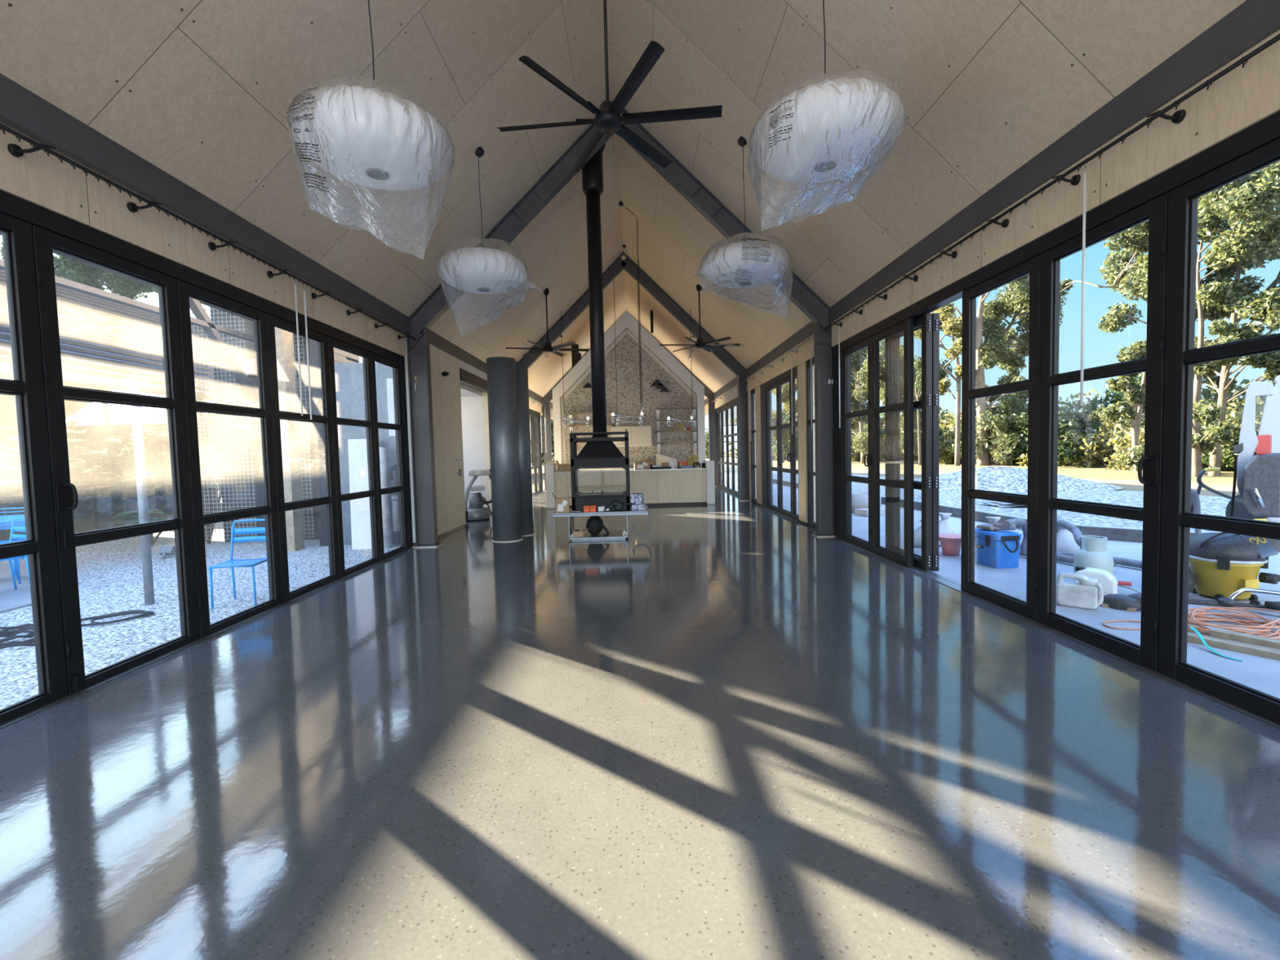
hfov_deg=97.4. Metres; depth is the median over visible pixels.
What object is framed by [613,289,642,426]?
pendant lamp
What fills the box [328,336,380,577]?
door
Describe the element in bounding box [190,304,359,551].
outbuilding
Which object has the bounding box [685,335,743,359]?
protective film
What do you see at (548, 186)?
rafter
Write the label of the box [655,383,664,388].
wall light
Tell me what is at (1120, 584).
saw
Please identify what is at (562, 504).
cardboard box
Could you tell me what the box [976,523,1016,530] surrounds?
head
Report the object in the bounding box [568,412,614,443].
wall shelf unit
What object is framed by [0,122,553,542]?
wall
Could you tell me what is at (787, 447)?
bush
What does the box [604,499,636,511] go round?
drill
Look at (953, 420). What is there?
bush
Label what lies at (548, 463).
bowl
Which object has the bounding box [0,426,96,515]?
bush
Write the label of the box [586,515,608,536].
duffel bag
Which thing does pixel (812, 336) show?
curtain rod
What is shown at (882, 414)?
bush
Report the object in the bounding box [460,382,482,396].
ceiling
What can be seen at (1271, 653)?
timber offcut
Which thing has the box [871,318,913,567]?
door
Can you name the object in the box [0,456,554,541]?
ground
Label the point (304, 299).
wand
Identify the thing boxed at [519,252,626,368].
rafter
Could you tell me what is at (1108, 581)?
jerrycan
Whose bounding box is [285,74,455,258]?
plastic bag
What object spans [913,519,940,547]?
sandbag
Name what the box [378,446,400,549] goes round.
tank
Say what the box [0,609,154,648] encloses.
power cable
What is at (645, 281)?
rafter
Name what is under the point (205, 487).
leafy plant
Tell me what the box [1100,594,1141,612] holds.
knee pad
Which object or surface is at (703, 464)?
box
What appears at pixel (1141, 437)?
bush
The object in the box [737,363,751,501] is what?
steel column
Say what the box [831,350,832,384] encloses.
plug
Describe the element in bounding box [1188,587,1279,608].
wand
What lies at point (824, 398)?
steel column
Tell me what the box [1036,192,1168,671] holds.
door
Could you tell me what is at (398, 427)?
door
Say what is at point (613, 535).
bench
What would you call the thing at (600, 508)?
case
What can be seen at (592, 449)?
hood
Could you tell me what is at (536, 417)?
door
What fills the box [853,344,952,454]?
eucalyptus tree
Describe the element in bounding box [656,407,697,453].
wall shelf unit
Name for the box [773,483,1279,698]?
ground slab
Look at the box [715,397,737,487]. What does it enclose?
door frame
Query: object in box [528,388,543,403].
beam
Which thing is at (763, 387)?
door frame
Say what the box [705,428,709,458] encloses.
bush
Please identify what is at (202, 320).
pergola
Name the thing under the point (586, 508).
case
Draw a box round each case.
[583,505,589,512]
[590,505,596,511]
[597,506,604,511]
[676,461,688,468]
[1253,518,1267,521]
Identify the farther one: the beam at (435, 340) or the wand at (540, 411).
the wand at (540, 411)
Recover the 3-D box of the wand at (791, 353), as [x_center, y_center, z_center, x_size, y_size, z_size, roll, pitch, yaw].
[2.946,-1.675,10.911,0.016,1.561,0.017,-1,3,-1]
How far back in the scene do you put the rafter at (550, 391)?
21.96 m
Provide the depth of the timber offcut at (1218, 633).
3.92 m
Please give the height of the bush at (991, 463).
3.343 m
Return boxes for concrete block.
[854,506,885,516]
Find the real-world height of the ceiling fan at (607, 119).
2.475 m
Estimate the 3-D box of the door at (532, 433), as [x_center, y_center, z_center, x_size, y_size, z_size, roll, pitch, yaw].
[-3.808,-0.924,20.069,0.142,2.915,1.077,-1,3,-1]
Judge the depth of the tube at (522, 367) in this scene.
9.97 m
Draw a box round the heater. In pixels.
[569,143,630,511]
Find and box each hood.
[576,440,624,457]
[610,426,651,446]
[1077,577,1098,586]
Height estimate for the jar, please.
0.180 m
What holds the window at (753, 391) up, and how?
in the wall at (1242, 98)
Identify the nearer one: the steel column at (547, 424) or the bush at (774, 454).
the steel column at (547, 424)
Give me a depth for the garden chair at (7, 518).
7.42 m
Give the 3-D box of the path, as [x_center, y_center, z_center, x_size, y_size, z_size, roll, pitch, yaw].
[-8.850,1.458,6.541,4.350,0.120,4.700,-1,3,-1]
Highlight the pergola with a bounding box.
[0,231,257,408]
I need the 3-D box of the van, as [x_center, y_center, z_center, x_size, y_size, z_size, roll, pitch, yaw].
[6.984,0.003,6.286,1.498,1.915,7.861,1,4,39]
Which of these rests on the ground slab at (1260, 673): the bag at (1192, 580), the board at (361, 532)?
the bag at (1192, 580)
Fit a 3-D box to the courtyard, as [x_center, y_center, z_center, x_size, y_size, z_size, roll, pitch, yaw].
[-7.359,1.608,3.310,7.265,0.120,22.600,-1,3,-1]
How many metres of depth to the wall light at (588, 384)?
17.64 m
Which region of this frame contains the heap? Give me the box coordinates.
[913,466,1123,491]
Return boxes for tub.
[1189,558,1263,599]
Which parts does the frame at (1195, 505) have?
stay rod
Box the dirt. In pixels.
[782,466,1239,496]
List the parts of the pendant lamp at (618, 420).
cord, cord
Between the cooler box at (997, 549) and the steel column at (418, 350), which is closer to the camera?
the cooler box at (997, 549)
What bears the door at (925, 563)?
in the wall at (1242, 98)
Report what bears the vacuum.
on the ground slab at (1260, 673)
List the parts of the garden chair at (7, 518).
seat, leg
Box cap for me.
[773,478,1205,533]
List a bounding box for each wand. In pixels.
[293,279,302,415]
[303,285,311,419]
[540,411,542,449]
[544,407,546,445]
[749,381,751,441]
[791,353,792,434]
[810,340,812,430]
[838,326,839,427]
[1080,165,1086,405]
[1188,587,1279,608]
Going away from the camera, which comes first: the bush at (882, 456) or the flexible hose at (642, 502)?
the flexible hose at (642, 502)
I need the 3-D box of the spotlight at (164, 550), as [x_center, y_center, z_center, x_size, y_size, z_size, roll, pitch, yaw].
[-7.655,1.167,9.109,0.200,0.193,0.174,-1,3,-1]
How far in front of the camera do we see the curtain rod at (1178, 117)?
3.72 m
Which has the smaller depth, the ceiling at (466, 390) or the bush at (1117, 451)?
the ceiling at (466, 390)
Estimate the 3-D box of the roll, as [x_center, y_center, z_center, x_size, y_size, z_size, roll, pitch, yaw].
[0.578,-0.323,14.939,0.500,0.070,0.120,-2,3,-9]
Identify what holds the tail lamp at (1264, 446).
attached to the van
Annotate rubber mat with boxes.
[1206,605,1279,624]
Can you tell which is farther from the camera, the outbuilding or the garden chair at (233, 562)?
the outbuilding
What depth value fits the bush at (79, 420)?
18.16 m
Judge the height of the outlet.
0.727 m
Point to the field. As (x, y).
(1100, 473)
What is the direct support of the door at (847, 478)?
in the wall at (1242, 98)
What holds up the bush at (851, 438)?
on the field
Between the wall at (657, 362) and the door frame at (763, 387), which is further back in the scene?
the wall at (657, 362)
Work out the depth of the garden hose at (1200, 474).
6.57 m
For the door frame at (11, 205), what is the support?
attached to the wall at (39, 179)
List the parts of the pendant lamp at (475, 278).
cord, lamp shade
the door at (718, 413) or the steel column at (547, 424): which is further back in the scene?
the steel column at (547, 424)
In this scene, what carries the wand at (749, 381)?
hanging from the curtain rod at (812, 336)
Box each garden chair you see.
[0,506,28,576]
[0,511,25,580]
[0,514,25,583]
[0,518,30,590]
[208,519,266,609]
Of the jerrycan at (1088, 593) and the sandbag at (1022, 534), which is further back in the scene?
the sandbag at (1022, 534)
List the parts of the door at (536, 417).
glass pane, glass pane, glass pane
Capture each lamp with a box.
[291,0,445,191]
[440,146,526,293]
[560,313,590,426]
[611,260,644,422]
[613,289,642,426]
[666,309,693,426]
[702,136,786,288]
[754,0,902,183]
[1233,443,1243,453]
[1256,434,1271,454]
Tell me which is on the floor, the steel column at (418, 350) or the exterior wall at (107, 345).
the steel column at (418, 350)
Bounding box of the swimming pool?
[772,472,1231,532]
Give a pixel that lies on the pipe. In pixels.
(624, 531)
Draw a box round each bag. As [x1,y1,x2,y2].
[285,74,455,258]
[435,235,543,337]
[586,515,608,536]
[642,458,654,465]
[694,232,792,317]
[747,69,907,226]
[1188,571,1195,593]
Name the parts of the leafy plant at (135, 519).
stem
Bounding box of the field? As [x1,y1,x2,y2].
[705,454,1236,484]
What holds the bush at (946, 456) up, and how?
on the field
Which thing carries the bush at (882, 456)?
on the field
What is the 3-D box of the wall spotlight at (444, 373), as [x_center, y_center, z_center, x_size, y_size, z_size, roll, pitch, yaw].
[-3.605,-1.961,10.428,0.119,0.094,0.150,-1,3,-1]
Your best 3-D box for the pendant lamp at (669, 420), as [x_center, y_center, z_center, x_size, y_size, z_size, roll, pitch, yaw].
[1.052,-2.998,15.080,0.730,3.106,0.120,-1,3,-1]
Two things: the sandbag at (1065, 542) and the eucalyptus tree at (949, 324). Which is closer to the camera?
the sandbag at (1065, 542)
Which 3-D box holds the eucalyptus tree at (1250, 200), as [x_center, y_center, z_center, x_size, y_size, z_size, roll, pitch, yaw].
[20.452,-5.593,19.675,4.902,11.247,6.517,-1,3,2]
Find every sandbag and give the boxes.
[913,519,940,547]
[938,512,961,546]
[985,516,1000,524]
[1019,527,1023,548]
[1056,522,1080,552]
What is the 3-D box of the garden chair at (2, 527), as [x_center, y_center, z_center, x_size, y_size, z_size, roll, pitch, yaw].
[-8.310,0.909,7.346,0.425,0.869,0.485,-3,3,-29]
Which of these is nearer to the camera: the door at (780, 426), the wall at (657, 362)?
the door at (780, 426)
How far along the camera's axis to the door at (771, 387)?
13.47 m
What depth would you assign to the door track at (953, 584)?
4.06 m
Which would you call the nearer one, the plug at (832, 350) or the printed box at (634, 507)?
the plug at (832, 350)
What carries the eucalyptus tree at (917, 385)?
on the field
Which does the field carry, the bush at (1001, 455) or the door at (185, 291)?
the bush at (1001, 455)
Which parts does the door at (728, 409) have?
glass pane, glass pane, glass pane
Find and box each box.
[551,492,571,512]
[555,460,578,471]
[569,526,588,537]
[630,493,644,504]
[631,504,646,511]
[633,461,650,469]
[661,462,668,466]
[701,462,705,467]
[974,527,1021,568]
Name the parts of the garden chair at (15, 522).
leg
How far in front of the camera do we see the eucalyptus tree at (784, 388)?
53.14 m
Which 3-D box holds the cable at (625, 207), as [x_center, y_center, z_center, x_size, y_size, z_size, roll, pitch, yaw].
[-0.144,-4.019,13.690,0.273,4.061,2.568,-1,3,0]
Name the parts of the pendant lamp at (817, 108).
cord, lamp shade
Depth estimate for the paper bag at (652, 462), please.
17.43 m
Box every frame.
[0,189,413,548]
[528,408,542,491]
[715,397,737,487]
[760,365,797,507]
[832,111,1279,540]
[1188,484,1202,573]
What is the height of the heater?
6.080 m
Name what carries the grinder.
on the floor
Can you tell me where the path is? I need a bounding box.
[0,562,31,613]
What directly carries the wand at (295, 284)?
hanging from the curtain rod at (15, 150)
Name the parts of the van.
hopper plate, open door, hopper lever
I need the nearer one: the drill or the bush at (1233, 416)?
the drill
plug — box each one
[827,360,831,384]
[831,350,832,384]
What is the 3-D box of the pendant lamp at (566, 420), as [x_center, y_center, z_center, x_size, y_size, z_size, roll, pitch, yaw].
[-1.748,-2.983,15.053,0.737,3.114,0.120,-1,3,-1]
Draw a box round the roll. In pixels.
[652,466,671,469]
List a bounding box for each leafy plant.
[105,508,171,545]
[164,459,241,543]
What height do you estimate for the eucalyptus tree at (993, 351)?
14.453 m
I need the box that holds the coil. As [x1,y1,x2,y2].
[686,454,697,465]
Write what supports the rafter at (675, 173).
on the steel column at (824, 398)
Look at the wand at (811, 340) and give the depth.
9.71 m
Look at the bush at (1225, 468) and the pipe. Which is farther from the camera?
the bush at (1225, 468)
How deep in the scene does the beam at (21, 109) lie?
4.21 m
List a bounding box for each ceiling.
[0,0,626,402]
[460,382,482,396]
[608,0,1246,399]
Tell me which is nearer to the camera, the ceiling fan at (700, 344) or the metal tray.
the ceiling fan at (700, 344)
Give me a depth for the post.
6.05 m
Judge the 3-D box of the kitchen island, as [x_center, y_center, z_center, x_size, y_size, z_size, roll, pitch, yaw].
[-0.255,0.107,15.333,4.470,1.158,0.860,-1,3,-1]
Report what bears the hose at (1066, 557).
on the ground slab at (1260, 673)
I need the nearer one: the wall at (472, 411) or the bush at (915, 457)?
the wall at (472, 411)
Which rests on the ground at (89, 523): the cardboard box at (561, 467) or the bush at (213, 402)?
the bush at (213, 402)
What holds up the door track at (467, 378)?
attached to the wall at (39, 179)
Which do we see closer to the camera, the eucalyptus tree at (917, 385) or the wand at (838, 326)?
the wand at (838, 326)
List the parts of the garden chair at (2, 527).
leg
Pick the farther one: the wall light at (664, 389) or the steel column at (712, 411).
the steel column at (712, 411)
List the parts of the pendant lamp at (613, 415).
cord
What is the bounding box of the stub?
[571,344,581,368]
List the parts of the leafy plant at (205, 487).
stem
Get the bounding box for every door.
[0,212,67,724]
[31,224,199,695]
[177,279,283,638]
[266,313,340,602]
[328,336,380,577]
[370,352,408,560]
[528,412,537,495]
[534,414,542,493]
[716,409,722,488]
[720,407,727,490]
[725,404,732,493]
[731,401,738,495]
[737,401,739,496]
[766,382,778,512]
[777,376,791,518]
[790,372,799,520]
[842,337,871,551]
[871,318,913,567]
[884,313,932,571]
[893,312,939,571]
[960,254,1040,621]
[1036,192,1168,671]
[1157,137,1279,723]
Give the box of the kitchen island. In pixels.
[545,460,715,508]
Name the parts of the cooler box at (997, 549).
name plate, lid, rope handle, handle mount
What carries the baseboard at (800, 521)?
attached to the wall at (1242, 98)
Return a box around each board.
[347,439,371,549]
[655,453,676,465]
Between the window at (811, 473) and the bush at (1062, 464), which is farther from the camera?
the bush at (1062, 464)
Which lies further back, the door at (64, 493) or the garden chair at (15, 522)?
the garden chair at (15, 522)
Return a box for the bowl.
[545,461,557,465]
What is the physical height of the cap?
0.050 m
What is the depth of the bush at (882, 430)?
48.73 m
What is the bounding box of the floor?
[0,486,1279,959]
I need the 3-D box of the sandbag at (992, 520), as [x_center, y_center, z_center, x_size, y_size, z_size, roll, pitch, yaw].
[4.998,0.741,7.952,0.449,0.433,0.485,-3,3,-25]
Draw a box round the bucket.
[938,533,960,555]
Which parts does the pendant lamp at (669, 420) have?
cord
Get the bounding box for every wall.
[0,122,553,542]
[0,269,222,541]
[334,362,400,545]
[461,395,486,507]
[552,311,705,468]
[704,29,1279,523]
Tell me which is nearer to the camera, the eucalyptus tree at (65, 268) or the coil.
the coil
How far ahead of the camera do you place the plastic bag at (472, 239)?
6.82 m
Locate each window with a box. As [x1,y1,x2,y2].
[750,388,756,503]
[805,357,815,528]
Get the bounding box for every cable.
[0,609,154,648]
[625,207,641,403]
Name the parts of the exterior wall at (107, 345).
verandah post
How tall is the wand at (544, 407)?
1.816 m
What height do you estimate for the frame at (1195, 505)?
1.029 m
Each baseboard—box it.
[413,511,492,545]
[756,502,807,524]
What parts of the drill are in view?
handle, motor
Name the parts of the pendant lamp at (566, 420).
cord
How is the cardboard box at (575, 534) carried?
on the bench at (613, 535)
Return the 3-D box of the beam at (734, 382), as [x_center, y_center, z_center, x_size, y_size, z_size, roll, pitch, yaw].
[2.950,-3.118,18.899,0.075,0.240,6.360,-1,3,-1]
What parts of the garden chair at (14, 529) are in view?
leg, seat, leg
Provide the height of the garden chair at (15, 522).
0.859 m
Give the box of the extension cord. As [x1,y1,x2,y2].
[1102,606,1279,639]
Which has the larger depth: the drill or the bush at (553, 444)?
the bush at (553, 444)
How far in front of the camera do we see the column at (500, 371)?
9.33 m
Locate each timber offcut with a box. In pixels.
[1186,632,1279,660]
[1209,627,1279,649]
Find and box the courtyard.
[0,521,400,709]
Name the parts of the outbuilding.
steel plate, corner post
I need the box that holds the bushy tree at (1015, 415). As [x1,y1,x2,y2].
[987,393,1064,465]
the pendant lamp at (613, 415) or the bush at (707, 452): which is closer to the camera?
the pendant lamp at (613, 415)
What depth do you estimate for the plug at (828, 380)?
9.04 m
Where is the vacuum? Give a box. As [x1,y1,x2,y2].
[1189,532,1279,600]
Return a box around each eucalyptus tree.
[0,241,158,425]
[771,378,797,462]
[850,338,884,463]
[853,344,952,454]
[913,302,962,466]
[913,359,940,465]
[954,274,1066,465]
[1059,243,1222,471]
[1103,160,1279,476]
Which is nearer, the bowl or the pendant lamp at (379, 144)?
the pendant lamp at (379, 144)
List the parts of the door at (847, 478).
handle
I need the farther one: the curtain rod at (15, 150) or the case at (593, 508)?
the case at (593, 508)
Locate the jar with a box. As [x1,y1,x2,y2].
[678,424,682,430]
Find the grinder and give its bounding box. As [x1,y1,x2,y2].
[465,469,492,521]
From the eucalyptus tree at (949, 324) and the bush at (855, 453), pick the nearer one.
the eucalyptus tree at (949, 324)
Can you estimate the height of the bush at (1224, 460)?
2.807 m
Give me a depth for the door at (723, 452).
20.28 m
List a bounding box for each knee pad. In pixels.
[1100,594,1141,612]
[1128,592,1141,604]
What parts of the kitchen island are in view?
panel, cable coil, panel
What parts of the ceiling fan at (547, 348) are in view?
blade, blade, blade, blade, blade, blade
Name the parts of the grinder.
motor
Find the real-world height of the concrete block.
0.140 m
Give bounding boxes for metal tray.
[679,465,693,468]
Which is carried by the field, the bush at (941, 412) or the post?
the bush at (941, 412)
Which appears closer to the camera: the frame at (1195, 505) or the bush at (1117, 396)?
the frame at (1195, 505)
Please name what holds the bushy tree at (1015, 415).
on the field
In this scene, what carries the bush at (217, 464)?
on the ground at (89, 523)
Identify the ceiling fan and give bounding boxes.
[496,0,722,173]
[505,288,589,356]
[658,284,740,352]
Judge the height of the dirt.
0.120 m
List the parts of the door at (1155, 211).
handle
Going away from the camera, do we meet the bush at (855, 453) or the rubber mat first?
the rubber mat
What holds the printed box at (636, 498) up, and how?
on the printed box at (634, 507)
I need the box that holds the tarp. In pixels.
[977,501,1106,507]
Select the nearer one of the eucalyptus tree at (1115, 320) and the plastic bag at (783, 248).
the plastic bag at (783, 248)
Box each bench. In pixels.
[552,506,648,540]
[578,466,698,470]
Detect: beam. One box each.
[0,73,411,333]
[410,318,486,373]
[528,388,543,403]
[713,376,737,399]
[745,320,813,378]
[828,0,1279,324]
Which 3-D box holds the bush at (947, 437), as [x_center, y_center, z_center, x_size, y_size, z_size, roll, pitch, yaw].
[21.429,-2.273,40.015,2.844,2.638,2.416,-2,3,-17]
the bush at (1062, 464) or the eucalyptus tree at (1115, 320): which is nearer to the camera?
the eucalyptus tree at (1115, 320)
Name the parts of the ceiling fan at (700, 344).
blade, blade, blade, blade, blade, blade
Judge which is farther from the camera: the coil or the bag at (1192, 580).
the coil
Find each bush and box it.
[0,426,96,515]
[11,416,87,463]
[69,434,172,517]
[203,400,219,480]
[215,448,222,497]
[540,417,554,466]
[541,416,554,461]
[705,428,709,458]
[772,414,797,457]
[772,438,797,460]
[851,431,861,462]
[851,438,860,462]
[856,422,867,431]
[865,428,884,458]
[880,413,900,429]
[880,435,902,462]
[902,424,953,462]
[914,426,947,456]
[938,406,955,432]
[938,411,961,433]
[938,428,961,464]
[938,431,953,449]
[949,424,995,465]
[950,402,999,462]
[975,410,1027,466]
[1015,429,1079,466]
[1021,410,1084,464]
[1057,389,1110,463]
[1066,417,1133,468]
[1086,372,1145,443]
[1102,402,1145,466]
[1102,426,1144,470]
[1200,376,1266,413]
[1200,396,1265,457]
[1200,404,1260,466]
[1200,405,1234,471]
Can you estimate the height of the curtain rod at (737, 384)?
0.101 m
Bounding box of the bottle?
[1073,535,1113,580]
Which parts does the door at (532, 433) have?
glass pane, glass pane, glass pane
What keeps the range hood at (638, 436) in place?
attached to the wall at (657, 362)
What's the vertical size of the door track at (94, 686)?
0.026 m
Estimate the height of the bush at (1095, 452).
3.002 m
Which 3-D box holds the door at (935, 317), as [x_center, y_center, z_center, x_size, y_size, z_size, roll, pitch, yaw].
[3.342,-0.436,6.864,0.070,2.915,1.066,-1,3,-1]
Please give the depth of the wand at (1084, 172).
3.83 m
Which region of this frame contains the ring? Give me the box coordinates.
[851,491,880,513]
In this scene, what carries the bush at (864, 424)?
on the field
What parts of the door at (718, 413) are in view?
glass pane, glass pane, glass pane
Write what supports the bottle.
on the ground slab at (1260, 673)
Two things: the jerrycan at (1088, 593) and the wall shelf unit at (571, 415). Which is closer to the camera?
the jerrycan at (1088, 593)
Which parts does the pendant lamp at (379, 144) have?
lamp shade, cord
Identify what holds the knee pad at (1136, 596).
on the ground slab at (1260, 673)
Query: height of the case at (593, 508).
0.105 m
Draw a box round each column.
[406,303,442,547]
[486,356,523,542]
[542,392,551,491]
[707,389,716,486]
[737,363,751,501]
[812,297,835,537]
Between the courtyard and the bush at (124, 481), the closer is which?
the courtyard
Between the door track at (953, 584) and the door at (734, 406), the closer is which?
the door track at (953, 584)
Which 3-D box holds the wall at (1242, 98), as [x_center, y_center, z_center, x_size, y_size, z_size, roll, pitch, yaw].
[3.105,-1.258,15.889,0.190,3.580,40.200,-1,3,-1]
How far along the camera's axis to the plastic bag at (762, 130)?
3.97 m
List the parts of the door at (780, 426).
handle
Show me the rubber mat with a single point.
(1273, 615)
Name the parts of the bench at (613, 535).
plate, plate, plate, plate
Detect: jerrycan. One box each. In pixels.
[1055,572,1103,609]
[1074,566,1117,595]
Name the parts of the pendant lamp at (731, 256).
cord, lamp shade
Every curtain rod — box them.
[0,123,416,340]
[528,397,545,406]
[711,384,737,402]
[742,335,813,382]
[822,33,1279,330]
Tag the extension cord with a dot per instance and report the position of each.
(1193, 618)
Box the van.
[1190,374,1279,522]
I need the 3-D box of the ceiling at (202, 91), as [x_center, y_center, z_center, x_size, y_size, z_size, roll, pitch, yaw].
[-2.350,-4.505,15.671,3.860,4.143,40.800,-1,3,-1]
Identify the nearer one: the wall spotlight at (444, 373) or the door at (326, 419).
the door at (326, 419)
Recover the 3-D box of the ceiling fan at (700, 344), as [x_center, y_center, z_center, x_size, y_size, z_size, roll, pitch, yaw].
[1.372,-3.764,12.943,1.902,1.427,1.779,-1,3,-1]
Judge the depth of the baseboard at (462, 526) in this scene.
10.68 m
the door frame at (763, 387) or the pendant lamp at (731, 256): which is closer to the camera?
the pendant lamp at (731, 256)
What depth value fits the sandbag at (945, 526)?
8.21 m
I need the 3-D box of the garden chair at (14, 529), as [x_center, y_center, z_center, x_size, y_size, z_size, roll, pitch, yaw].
[-7.577,0.921,6.626,0.435,0.883,0.500,0,3,22]
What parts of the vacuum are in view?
power cord, motor lid, control panel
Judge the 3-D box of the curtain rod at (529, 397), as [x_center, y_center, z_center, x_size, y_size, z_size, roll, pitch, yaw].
[-3.737,-2.727,19.000,0.150,0.101,6.300,-1,3,-1]
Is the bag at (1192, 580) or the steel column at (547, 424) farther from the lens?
the steel column at (547, 424)
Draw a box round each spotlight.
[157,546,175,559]
[441,371,449,376]
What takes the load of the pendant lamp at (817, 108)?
hanging from the ceiling at (986, 86)
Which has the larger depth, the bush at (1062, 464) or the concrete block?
the bush at (1062, 464)
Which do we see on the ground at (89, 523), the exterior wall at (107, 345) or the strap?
the exterior wall at (107, 345)
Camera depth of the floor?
2.49 m
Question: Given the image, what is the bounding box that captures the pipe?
[622,527,626,536]
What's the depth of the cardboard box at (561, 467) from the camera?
14.90 m
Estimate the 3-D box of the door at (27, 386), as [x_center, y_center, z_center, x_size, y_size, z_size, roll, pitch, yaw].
[-3.661,-0.064,2.928,0.086,2.915,1.092,-1,3,-1]
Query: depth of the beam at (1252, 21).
3.70 m
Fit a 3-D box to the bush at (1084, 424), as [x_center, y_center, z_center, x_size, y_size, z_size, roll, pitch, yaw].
[28.082,-3.377,36.933,4.642,5.069,5.464,1,4,35]
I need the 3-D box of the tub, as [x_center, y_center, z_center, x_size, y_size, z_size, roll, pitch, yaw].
[5.398,0.895,5.207,0.500,0.342,0.500,-1,3,-1]
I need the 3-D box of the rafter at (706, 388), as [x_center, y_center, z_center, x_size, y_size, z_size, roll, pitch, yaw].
[1.177,-4.834,21.984,3.504,3.553,0.170,-1,3,-1]
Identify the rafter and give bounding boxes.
[408,101,614,333]
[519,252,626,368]
[543,312,624,404]
[620,108,830,326]
[621,253,746,380]
[626,311,713,400]
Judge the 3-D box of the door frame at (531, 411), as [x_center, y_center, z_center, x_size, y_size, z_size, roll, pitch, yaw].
[-3.859,-0.931,18.989,0.142,3.040,5.700,-1,3,-1]
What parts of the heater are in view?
flue casing, door frame, door frame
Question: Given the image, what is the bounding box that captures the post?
[128,383,155,605]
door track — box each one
[0,547,413,728]
[459,368,487,392]
[761,506,799,521]
[832,536,1279,728]
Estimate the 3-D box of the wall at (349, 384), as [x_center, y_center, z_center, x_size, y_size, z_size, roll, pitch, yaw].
[-4.652,-0.453,9.893,1.600,3.200,0.240,-1,3,-1]
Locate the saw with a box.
[1116,580,1140,595]
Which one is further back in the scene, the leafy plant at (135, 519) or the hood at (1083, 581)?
the leafy plant at (135, 519)
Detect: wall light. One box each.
[582,382,591,388]
[650,379,662,386]
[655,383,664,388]
[659,386,669,391]
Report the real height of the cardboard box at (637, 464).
0.220 m
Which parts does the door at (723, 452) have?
glass pane, glass pane, glass pane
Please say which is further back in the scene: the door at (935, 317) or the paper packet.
the paper packet
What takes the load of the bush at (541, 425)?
on the ground at (89, 523)
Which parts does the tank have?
tank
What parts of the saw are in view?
handle, blade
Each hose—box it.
[631,501,651,535]
[1002,518,1142,568]
[1196,466,1242,503]
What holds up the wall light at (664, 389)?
attached to the wall at (657, 362)
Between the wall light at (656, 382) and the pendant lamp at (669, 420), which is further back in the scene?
the wall light at (656, 382)
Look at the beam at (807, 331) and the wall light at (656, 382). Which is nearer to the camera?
the beam at (807, 331)
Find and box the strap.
[1188,626,1243,661]
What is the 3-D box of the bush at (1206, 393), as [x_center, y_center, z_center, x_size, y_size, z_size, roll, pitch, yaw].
[29.338,-2.879,28.634,4.445,4.855,5.233,0,3,32]
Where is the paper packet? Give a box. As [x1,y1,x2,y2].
[667,460,675,468]
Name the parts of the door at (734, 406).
glass pane, glass pane, glass pane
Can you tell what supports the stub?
attached to the wall at (657, 362)
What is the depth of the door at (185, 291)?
5.04 m
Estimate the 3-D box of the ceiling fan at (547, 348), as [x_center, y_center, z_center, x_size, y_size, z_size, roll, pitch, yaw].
[-2.134,-3.664,12.912,1.869,1.427,1.860,-1,3,-1]
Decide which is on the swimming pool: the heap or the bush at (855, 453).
the heap
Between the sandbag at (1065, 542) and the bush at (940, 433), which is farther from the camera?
the bush at (940, 433)
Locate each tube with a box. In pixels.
[515,361,534,536]
[1264,600,1279,610]
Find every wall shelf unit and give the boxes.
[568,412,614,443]
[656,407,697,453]
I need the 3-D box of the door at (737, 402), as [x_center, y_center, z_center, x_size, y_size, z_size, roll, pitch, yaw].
[3.066,-0.934,16.894,0.086,2.915,1.077,-1,3,-1]
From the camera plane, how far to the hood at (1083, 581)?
4.94 m
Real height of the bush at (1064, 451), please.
3.179 m
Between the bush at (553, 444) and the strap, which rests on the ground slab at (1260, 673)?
the strap
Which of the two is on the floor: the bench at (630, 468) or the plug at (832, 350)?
the bench at (630, 468)
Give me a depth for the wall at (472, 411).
13.98 m
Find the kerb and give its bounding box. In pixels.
[772,478,1279,551]
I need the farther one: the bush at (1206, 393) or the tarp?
the bush at (1206, 393)
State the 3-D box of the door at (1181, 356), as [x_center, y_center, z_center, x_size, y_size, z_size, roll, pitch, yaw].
[3.202,-0.233,2.897,0.100,2.915,1.047,-1,3,-1]
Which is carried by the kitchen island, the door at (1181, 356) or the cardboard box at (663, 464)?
the cardboard box at (663, 464)
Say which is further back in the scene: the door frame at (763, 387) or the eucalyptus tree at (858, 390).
the eucalyptus tree at (858, 390)
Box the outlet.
[649,310,653,333]

